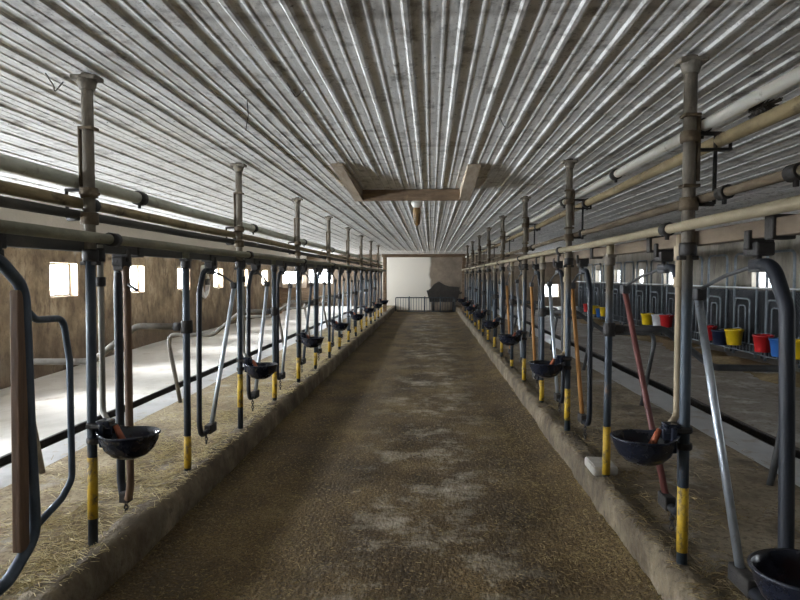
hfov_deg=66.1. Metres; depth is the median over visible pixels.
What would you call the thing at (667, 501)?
yoke
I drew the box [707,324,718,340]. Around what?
bucket
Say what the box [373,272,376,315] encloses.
yoke
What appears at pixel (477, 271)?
yoke
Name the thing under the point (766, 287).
pen
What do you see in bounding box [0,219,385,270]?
rail
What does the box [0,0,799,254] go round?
ceiling
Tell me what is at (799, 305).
panel
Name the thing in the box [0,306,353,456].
floor
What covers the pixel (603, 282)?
pen
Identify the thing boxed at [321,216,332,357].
post
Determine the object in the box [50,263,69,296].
window
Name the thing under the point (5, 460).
rail
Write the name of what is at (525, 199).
post
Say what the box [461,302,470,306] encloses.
bowl
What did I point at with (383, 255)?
cross beam
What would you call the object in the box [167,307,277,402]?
divider
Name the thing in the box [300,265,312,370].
yoke
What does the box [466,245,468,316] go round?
post
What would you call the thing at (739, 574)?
divider
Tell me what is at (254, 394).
yoke
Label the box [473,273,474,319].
yoke
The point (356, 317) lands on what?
bowl
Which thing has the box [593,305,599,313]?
bucket
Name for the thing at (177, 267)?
window
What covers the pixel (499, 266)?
yoke
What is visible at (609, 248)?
socket
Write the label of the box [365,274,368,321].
yoke
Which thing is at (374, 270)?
post
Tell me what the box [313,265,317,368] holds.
post
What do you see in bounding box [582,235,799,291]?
wall
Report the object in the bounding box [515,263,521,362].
yoke
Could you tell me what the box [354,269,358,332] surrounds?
yoke
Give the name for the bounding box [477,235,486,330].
post
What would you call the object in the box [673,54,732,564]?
post
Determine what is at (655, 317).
bucket
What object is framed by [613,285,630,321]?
panel
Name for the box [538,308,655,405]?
divider
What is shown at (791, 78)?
pipe
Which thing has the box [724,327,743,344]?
bucket
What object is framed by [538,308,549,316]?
socket
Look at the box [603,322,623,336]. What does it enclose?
socket
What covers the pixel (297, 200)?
post
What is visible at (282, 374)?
yoke
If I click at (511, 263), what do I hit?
post
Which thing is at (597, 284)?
panel
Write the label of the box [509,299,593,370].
divider
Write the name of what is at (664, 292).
panel
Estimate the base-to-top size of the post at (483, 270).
1.602 m
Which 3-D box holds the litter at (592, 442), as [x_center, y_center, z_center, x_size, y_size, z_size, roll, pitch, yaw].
[2.552,0.953,10.659,1.839,0.071,18.562,0,2,3]
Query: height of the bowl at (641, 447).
0.158 m
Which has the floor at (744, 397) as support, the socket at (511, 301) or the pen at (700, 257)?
the pen at (700, 257)
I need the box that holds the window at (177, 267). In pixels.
[177,267,181,289]
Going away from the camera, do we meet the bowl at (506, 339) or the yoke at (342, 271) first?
the bowl at (506, 339)
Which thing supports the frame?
attached to the ceiling
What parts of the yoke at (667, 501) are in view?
latch rod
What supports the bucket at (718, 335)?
hanging from the pen at (734, 286)
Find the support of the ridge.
on the floor at (744, 397)
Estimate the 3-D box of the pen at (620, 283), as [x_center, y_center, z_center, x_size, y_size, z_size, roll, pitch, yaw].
[6.385,-0.217,18.257,0.090,1.811,1.064,0,2,3]
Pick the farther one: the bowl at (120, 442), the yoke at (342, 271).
the yoke at (342, 271)
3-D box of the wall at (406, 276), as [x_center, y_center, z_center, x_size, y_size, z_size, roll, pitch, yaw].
[2.015,-0.773,29.052,13.500,3.000,0.250,0,2,3]
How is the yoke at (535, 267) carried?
hanging from the beam at (777, 226)
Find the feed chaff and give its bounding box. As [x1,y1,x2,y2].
[98,324,663,599]
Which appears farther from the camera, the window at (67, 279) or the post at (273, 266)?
the window at (67, 279)
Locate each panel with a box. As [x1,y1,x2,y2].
[580,283,585,312]
[595,284,602,316]
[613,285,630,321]
[625,286,635,323]
[637,286,660,325]
[649,287,674,313]
[665,288,674,329]
[692,289,714,338]
[705,290,738,344]
[730,291,764,350]
[760,293,799,358]
[798,305,799,367]
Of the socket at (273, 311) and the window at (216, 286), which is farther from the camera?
the window at (216, 286)
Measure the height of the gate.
0.700 m
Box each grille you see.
[725,342,754,353]
[755,352,777,359]
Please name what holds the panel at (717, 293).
on the floor at (744, 397)
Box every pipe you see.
[0,153,382,263]
[0,180,382,266]
[0,196,382,267]
[465,65,799,256]
[465,162,799,266]
[469,95,799,258]
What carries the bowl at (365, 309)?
attached to the post at (360, 236)
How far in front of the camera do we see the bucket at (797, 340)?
8.74 m
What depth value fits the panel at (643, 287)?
16.64 m
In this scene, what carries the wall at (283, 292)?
on the floor at (151, 365)
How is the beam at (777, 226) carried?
attached to the post at (488, 271)
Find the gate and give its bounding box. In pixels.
[395,296,454,311]
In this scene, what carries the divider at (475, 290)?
on the floor at (750, 489)
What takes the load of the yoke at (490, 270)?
hanging from the beam at (777, 226)
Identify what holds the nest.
on the pipe at (790, 108)
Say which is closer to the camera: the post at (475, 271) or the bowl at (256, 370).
the bowl at (256, 370)
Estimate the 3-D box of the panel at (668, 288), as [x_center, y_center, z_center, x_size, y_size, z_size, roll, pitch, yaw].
[6.604,0.268,14.537,0.650,1.110,0.024,0,2,3]
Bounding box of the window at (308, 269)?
[308,269,332,283]
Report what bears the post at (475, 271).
on the kerb at (651, 558)
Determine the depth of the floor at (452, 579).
4.32 m
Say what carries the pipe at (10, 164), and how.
attached to the post at (370, 242)
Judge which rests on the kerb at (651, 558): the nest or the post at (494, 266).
the post at (494, 266)
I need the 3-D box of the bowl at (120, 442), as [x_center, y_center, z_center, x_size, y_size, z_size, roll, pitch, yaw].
[-1.389,0.734,3.155,0.316,0.158,0.278,0,2,3]
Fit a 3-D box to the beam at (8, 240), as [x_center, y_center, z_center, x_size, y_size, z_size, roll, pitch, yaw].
[-1.324,-0.527,9.515,0.084,0.086,26.300,0,2,3]
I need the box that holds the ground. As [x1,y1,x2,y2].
[1,315,799,456]
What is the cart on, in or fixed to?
on the floor at (452, 579)
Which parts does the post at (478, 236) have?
pipe bracket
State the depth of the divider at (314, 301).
9.23 m
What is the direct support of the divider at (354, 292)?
on the floor at (6, 554)
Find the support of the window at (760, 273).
in the wall at (785, 259)
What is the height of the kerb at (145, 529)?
0.270 m
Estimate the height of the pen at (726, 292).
1.811 m
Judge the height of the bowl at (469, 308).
1.093 m
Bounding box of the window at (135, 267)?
[131,266,137,291]
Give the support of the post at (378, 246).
on the kerb at (145, 529)
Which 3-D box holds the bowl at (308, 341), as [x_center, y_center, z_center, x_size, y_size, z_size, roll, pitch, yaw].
[-1.175,0.074,8.008,0.379,1.098,0.278,0,2,3]
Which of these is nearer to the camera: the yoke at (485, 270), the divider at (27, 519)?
the divider at (27, 519)
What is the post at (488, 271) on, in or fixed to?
on the kerb at (651, 558)
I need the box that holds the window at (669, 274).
[668,272,670,283]
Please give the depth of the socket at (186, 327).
4.33 m
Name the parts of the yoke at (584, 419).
latch rod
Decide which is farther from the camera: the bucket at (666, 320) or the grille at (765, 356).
the bucket at (666, 320)
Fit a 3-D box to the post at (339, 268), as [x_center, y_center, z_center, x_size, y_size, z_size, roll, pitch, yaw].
[-1.144,0.156,11.677,0.070,1.597,0.090,0,2,3]
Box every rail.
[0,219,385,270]
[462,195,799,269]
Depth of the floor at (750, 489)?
4.48 m
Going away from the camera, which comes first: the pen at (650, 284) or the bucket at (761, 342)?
the bucket at (761, 342)
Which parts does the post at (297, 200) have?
pipe bracket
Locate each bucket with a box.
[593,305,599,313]
[595,308,603,317]
[599,307,604,316]
[641,312,654,324]
[651,313,663,325]
[659,314,673,327]
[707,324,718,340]
[711,328,726,345]
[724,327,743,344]
[752,333,774,352]
[768,338,777,356]
[795,338,799,359]
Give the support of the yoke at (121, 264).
hanging from the beam at (8, 240)
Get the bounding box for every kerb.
[16,305,396,599]
[455,305,726,599]
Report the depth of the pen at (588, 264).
21.50 m
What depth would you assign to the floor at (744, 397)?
8.42 m
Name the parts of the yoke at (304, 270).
latch rod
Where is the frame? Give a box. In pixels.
[331,163,480,200]
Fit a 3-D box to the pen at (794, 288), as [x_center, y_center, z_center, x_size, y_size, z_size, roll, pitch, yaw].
[5.905,0.154,8.736,0.090,1.811,1.064,0,2,3]
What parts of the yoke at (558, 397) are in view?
latch rod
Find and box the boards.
[614,284,798,292]
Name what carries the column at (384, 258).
on the floor at (6, 554)
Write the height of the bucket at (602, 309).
0.305 m
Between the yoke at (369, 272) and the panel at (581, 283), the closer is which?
the yoke at (369, 272)
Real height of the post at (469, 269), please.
1.602 m
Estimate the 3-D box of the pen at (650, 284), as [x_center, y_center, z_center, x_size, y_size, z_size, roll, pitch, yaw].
[6.225,-0.094,15.084,0.090,1.811,1.064,0,2,3]
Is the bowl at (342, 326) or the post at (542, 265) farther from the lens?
the bowl at (342, 326)
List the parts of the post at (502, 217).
pipe bracket, arm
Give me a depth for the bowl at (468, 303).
17.82 m
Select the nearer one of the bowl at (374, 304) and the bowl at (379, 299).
the bowl at (374, 304)
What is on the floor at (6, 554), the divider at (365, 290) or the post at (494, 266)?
the divider at (365, 290)
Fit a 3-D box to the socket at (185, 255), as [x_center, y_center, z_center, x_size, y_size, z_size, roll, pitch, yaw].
[-1.513,-0.316,4.343,0.047,0.082,0.047,0,2,3]
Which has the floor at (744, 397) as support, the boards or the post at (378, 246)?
the boards
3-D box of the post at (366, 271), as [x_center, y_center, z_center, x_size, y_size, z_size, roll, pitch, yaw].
[-0.899,-0.034,16.547,0.070,1.597,0.090,0,2,3]
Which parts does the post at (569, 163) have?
pipe bracket, arm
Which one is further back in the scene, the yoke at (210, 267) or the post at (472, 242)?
the post at (472, 242)
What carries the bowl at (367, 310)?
on the bowl at (365, 309)
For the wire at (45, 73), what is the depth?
3.03 m
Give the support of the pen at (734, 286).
on the floor at (744, 397)
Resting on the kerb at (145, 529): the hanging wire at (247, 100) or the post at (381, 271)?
the post at (381, 271)
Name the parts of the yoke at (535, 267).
latch rod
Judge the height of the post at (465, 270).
1.602 m
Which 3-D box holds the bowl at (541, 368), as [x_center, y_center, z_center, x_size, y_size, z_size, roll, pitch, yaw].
[1.320,0.138,5.400,0.379,1.093,0.278,0,2,3]
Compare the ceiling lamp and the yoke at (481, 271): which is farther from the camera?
the yoke at (481, 271)
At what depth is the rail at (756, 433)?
6.68 m
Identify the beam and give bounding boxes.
[0,233,382,272]
[382,254,464,256]
[468,213,799,270]
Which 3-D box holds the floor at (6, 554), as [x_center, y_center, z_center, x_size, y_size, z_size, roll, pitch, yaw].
[-1.793,0.906,12.651,1.450,0.036,33.000,0,2,3]
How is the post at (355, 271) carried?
on the kerb at (145, 529)
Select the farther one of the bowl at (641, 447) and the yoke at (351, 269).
the yoke at (351, 269)
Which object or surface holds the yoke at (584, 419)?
hanging from the beam at (777, 226)
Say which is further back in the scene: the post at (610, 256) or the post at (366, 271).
the post at (366, 271)
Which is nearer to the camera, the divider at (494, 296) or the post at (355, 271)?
the divider at (494, 296)
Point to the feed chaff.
(493, 425)
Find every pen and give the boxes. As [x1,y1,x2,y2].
[577,267,584,314]
[583,264,592,315]
[592,263,601,318]
[600,263,605,319]
[613,262,621,323]
[620,261,633,324]
[632,260,647,325]
[646,259,663,334]
[662,258,674,335]
[692,256,702,344]
[701,254,728,350]
[725,253,758,358]
[755,249,796,360]
[793,288,799,364]
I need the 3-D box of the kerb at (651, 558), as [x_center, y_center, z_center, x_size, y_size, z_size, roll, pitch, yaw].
[1.827,1.013,12.473,0.207,0.288,33.000,0,2,3]
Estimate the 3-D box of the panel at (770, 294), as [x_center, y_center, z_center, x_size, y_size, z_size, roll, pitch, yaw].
[6.391,0.433,10.306,0.650,1.110,0.024,0,2,3]
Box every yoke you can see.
[112,249,137,510]
[196,257,236,443]
[246,261,269,410]
[276,263,292,389]
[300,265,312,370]
[317,266,325,360]
[331,267,336,350]
[341,268,344,337]
[350,269,352,332]
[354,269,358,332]
[359,271,363,328]
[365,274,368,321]
[369,272,372,317]
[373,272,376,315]
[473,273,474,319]
[474,271,477,323]
[480,271,481,323]
[481,270,485,330]
[486,270,490,335]
[491,267,497,336]
[498,266,504,344]
[505,265,513,353]
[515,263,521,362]
[529,261,539,386]
[547,258,564,411]
[571,255,592,439]
[619,243,678,530]
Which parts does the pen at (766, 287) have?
rail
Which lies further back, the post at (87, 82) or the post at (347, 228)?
the post at (347, 228)
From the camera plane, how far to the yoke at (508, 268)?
10.17 m
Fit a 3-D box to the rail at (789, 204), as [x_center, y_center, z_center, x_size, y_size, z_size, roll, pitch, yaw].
[1.622,-0.585,9.364,0.064,0.087,26.300,0,2,3]
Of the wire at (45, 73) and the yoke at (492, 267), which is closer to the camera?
the wire at (45, 73)
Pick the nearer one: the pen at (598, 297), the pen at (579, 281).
the pen at (598, 297)
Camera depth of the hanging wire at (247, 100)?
3.51 m
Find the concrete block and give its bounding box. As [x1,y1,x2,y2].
[585,457,617,475]
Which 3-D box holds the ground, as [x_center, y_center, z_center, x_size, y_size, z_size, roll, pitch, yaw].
[1.180,1.432,12.547,13.500,0.280,33.450,0,2,3]
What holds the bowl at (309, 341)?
on the bowl at (308, 341)
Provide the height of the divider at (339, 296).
1.069 m
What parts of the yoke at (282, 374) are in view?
latch rod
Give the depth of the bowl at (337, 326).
10.37 m
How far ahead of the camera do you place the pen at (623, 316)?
16.98 m
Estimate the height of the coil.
0.862 m
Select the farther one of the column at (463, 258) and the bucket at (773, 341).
the column at (463, 258)
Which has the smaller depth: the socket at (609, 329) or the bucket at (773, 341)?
the socket at (609, 329)
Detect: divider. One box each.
[0,237,75,595]
[33,320,192,473]
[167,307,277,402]
[236,299,317,367]
[279,294,341,344]
[304,291,356,335]
[324,289,367,327]
[474,289,517,327]
[481,291,535,336]
[492,294,558,349]
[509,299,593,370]
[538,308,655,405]
[603,322,777,485]
[693,230,795,599]
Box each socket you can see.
[173,320,192,333]
[182,252,188,258]
[266,307,277,315]
[311,299,317,304]
[492,294,498,298]
[509,299,516,304]
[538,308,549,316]
[540,256,544,262]
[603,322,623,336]
[606,244,613,254]
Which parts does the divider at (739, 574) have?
latch rod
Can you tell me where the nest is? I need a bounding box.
[748,97,782,118]
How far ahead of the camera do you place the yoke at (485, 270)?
14.58 m
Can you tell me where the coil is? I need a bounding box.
[198,265,209,297]
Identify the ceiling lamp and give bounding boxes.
[411,201,422,225]
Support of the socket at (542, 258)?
attached to the post at (542, 265)
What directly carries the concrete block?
on the kerb at (651, 558)
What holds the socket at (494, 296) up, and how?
attached to the divider at (494, 296)
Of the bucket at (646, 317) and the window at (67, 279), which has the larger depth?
the bucket at (646, 317)
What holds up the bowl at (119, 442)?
attached to the post at (87, 82)
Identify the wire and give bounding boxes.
[45,73,63,90]
[245,100,248,130]
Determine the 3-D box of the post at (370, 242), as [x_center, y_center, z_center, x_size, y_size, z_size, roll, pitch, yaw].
[-0.837,-0.495,17.749,0.130,2.425,0.100,0,2,3]
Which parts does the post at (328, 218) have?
pipe bracket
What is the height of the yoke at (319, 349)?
1.531 m
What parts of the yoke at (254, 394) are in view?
latch rod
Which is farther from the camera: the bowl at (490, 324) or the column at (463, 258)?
the column at (463, 258)
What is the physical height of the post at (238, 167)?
2.425 m
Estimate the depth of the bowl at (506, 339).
7.83 m
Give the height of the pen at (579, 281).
1.811 m
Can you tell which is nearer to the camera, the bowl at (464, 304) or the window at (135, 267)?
the window at (135, 267)
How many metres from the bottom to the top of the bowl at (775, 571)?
0.200 m
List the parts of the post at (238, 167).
arm, pipe bracket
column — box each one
[383,257,386,311]
[462,257,465,310]
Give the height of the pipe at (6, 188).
0.077 m
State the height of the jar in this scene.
0.243 m
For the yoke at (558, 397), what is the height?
1.529 m
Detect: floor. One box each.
[0,305,391,599]
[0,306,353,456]
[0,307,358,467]
[96,310,661,599]
[459,305,799,599]
[497,306,799,447]
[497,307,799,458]
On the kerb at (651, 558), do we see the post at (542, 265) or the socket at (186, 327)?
the post at (542, 265)
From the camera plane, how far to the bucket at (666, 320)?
13.61 m
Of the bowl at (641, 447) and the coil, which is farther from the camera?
the coil
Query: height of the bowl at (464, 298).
1.093 m
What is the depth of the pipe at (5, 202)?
3.65 m
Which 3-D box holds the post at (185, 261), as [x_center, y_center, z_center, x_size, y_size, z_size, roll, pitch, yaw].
[-1.513,0.441,4.372,0.070,1.597,0.090,0,2,3]
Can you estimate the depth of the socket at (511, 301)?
9.10 m
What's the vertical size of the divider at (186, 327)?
1.099 m
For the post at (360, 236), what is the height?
2.425 m
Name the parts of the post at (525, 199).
pipe bracket, arm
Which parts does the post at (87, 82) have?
arm, pipe bracket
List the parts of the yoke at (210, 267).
latch rod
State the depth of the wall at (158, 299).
11.26 m
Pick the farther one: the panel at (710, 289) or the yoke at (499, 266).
the panel at (710, 289)
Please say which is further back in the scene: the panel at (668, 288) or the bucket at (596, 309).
the bucket at (596, 309)
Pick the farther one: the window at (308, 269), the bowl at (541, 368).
the window at (308, 269)
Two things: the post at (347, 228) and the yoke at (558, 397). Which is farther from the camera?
the post at (347, 228)
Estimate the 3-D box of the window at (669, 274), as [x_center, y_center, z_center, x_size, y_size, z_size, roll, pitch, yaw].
[8.091,-0.692,18.113,0.060,0.530,0.820,0,2,3]
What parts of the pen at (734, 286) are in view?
rail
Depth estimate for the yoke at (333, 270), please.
11.45 m
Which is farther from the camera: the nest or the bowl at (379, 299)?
the bowl at (379, 299)
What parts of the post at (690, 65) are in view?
pipe bracket, arm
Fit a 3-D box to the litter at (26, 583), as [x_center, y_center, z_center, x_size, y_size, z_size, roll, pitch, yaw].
[-2.045,0.960,11.050,2.025,0.086,18.292,0,2,3]
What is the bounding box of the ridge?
[559,314,799,387]
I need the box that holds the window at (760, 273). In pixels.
[758,272,770,287]
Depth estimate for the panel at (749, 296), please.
11.35 m
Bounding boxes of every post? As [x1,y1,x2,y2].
[64,72,103,545]
[179,252,191,470]
[225,162,246,428]
[270,260,277,400]
[288,197,302,382]
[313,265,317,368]
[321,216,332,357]
[338,267,340,348]
[345,227,350,341]
[354,268,356,336]
[359,235,363,331]
[365,270,367,327]
[369,241,372,323]
[374,270,375,320]
[376,245,379,317]
[380,271,381,315]
[464,270,465,314]
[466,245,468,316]
[469,269,470,319]
[470,241,474,322]
[474,268,476,326]
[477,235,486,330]
[482,267,484,335]
[485,227,497,340]
[493,265,496,347]
[499,215,513,356]
[510,262,513,367]
[520,196,540,381]
[539,256,545,402]
[561,158,591,430]
[602,244,616,476]
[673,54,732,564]
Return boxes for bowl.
[86,245,160,459]
[96,425,160,459]
[236,258,277,378]
[243,362,277,378]
[296,264,323,347]
[300,336,323,347]
[327,273,348,330]
[331,322,348,330]
[347,273,364,320]
[350,314,364,320]
[360,274,374,313]
[363,308,374,313]
[370,301,381,307]
[377,298,388,303]
[457,276,467,302]
[461,276,473,306]
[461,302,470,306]
[465,303,479,311]
[472,308,489,318]
[482,276,503,328]
[482,320,499,328]
[498,261,526,345]
[498,334,521,345]
[528,254,571,377]
[528,360,564,377]
[610,235,692,465]
[610,429,680,465]
[747,548,799,599]
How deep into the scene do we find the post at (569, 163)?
5.36 m
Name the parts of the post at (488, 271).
pipe bracket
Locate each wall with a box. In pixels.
[0,207,306,388]
[279,287,319,313]
[307,254,581,311]
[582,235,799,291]
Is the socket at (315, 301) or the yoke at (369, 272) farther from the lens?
the yoke at (369, 272)
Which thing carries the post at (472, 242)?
on the kerb at (651, 558)
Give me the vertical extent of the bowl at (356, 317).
1.098 m
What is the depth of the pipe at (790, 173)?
2.71 m
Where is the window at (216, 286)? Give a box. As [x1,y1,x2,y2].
[214,269,217,287]
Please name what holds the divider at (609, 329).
on the floor at (750, 489)
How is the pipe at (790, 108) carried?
attached to the post at (690, 65)
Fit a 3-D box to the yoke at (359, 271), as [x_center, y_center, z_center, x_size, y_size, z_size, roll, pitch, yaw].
[-0.999,-0.021,16.114,0.100,1.531,0.817,0,2,3]
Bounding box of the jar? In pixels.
[413,208,420,225]
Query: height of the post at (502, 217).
2.405 m
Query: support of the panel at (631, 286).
on the floor at (744, 397)
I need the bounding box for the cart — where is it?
[427,282,466,310]
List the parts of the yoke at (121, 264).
latch lever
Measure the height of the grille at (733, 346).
0.173 m
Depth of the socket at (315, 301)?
9.20 m
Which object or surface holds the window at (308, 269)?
in the wall at (406, 276)
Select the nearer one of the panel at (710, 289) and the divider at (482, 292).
the panel at (710, 289)
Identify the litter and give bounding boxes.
[0,318,378,597]
[466,318,799,599]
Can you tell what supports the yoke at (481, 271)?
hanging from the beam at (777, 226)

